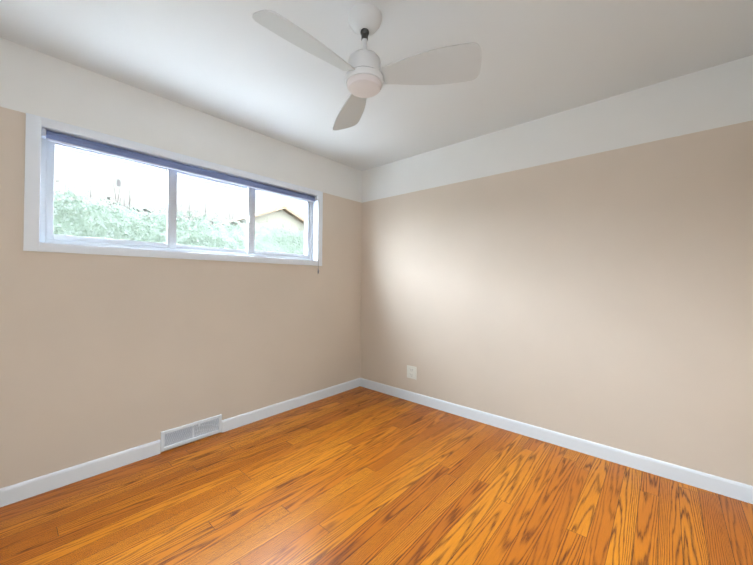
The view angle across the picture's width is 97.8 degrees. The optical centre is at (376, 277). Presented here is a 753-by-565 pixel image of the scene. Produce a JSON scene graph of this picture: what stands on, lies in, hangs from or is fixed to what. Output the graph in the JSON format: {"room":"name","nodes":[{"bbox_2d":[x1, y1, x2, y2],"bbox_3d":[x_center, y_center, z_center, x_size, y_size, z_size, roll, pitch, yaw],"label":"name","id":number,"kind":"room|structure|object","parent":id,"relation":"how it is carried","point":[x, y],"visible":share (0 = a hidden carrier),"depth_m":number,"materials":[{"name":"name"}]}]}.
{"room":"empty bedroom","nodes":[
{"label":"empty bedroom","id":0,"kind":"room"},
{"bbox_2d":[0,37,361,488],"bbox_3d":[-1.327,0.133,2.595,0.220,3.340,3.640,0,-1,41],"label":"wall","id":1,"kind":"structure","parent":0,"point":[103,355],"depth_m":2.19,"materials":[{"name":"paint"}]},
{"bbox_2d":[0,440,160,506],"bbox_3d":[-1.886,1.144,1.778,0.013,0.092,1.242,0,-1,41],"label":"baseboard","id":2,"kind":"structure","parent":1,"relation":"attached to","point":[17,492],"depth_m":1.92,"materials":[{"name":"white wood"}]},
{"bbox_2d":[23,113,322,265],"bbox_3d":[-1.295,-0.505,2.603,0.209,0.745,2.045,0,-1,41],"label":"window","id":3,"kind":"structure","parent":1,"relation":"in","point":[39,206],"depth_m":2.20,"materials":[{"name":"white"}]},
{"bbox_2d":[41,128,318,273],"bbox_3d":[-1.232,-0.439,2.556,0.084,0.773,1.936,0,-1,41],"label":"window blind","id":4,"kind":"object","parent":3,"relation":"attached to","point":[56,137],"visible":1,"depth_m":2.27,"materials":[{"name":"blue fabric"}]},
{"bbox_2d":[160,414,221,451],"bbox_3d":[-1.339,1.124,2.400,0.023,0.133,0.410,0,-1,41],"label":"air vent","id":5,"kind":"object","parent":1,"relation":"in","point":[184,434],"visible":1,"depth_m":2.39,"materials":[{"name":"white metal"}]},
{"bbox_2d":[222,378,359,432],"bbox_3d":[-0.701,1.167,3.128,0.013,0.092,1.524,0,-1,41],"label":"baseboard","id":6,"kind":"structure","parent":1,"relation":"attached to","point":[237,421],"depth_m":2.97,"materials":[{"name":"white wood"}]},
{"bbox_2d":[0,386,752,564],"bbox_3d":[-0.126,1.275,1.520,3.400,0.150,3.640,0,-1,41],"label":"floor","id":7,"kind":"structure","parent":0,"point":[359,475],"depth_m":1.74,"materials":[{"name":"brown wood"}]},
{"bbox_2d":[0,0,752,170],"bbox_3d":[-0.107,-1.315,1.548,3.400,0.150,3.640,0,-1,41],"label":"ceiling","id":8,"kind":"structure","parent":0,"point":[233,62],"depth_m":1.81,"materials":[{"name":"white paint"}]},
{"bbox_2d":[252,3,481,129],"bbox_3d":[-0.112,-1.063,1.482,0.963,0.354,0.867,0,-1,41],"label":"ceiling fan","id":9,"kind":"object","parent":8,"relation":"hanging from","point":[365,77],"visible":1,"depth_m":1.49,"materials":[{"name":"white painted metal"},{"name":"plastic"},{"name":"frosted glass"}]},
{"bbox_2d":[360,55,752,485],"bbox_3d":[1.093,0.003,2.760,3.200,2.440,0.200,0,-1,41],"label":"wall","id":10,"kind":"structure","parent":0,"point":[584,272],"depth_m":2.28,"materials":[{"name":"paint"}]},
{"bbox_2d":[407,365,416,379],"bbox_3d":[0.348,0.938,3.259,0.116,0.124,0.009,0,-1,41],"label":"electrical outlet","id":11,"kind":"object","parent":10,"relation":"attached to","point":[411,372],"visible":1,"depth_m":3.25,"materials":[{"name":"white plastic"}]},
{"bbox_2d":[360,378,752,503],"bbox_3d":[0.928,1.175,2.743,2.970,0.092,0.013,0,-1,41],"label":"baseboard","id":12,"kind":"structure","parent":10,"relation":"attached to","point":[719,485],"depth_m":2.26,"materials":[{"name":"white wood"}]},
{"label":"outside","id":13,"kind":"structure","parent":0,"visible":0},
{"bbox_3d":[-14.138,1.953,18.312,39.780,0.150,70.000,0,-1,41],"label":"ground","id":14,"kind":"structure","parent":13,"visible":0},
{"bbox_2d":[53,183,303,253],"bbox_3d":[-2.369,0.099,6.678,2.204,3.521,18.000,0,-1,41],"label":"hedge","id":15,"kind":"object","parent":14,"relation":"on","point":[149,231],"depth_m":4.69,"materials":[{"name":"green plant"}]},
{"bbox_2d":[214,206,303,234],"bbox_3d":[-7.854,-0.805,19.231,8.720,5.520,4.100,0,-1,41],"label":"house","id":16,"kind":"structure","parent":14,"relation":"on","point":[277,213],"depth_m":16.52,"materials":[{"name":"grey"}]}
]}

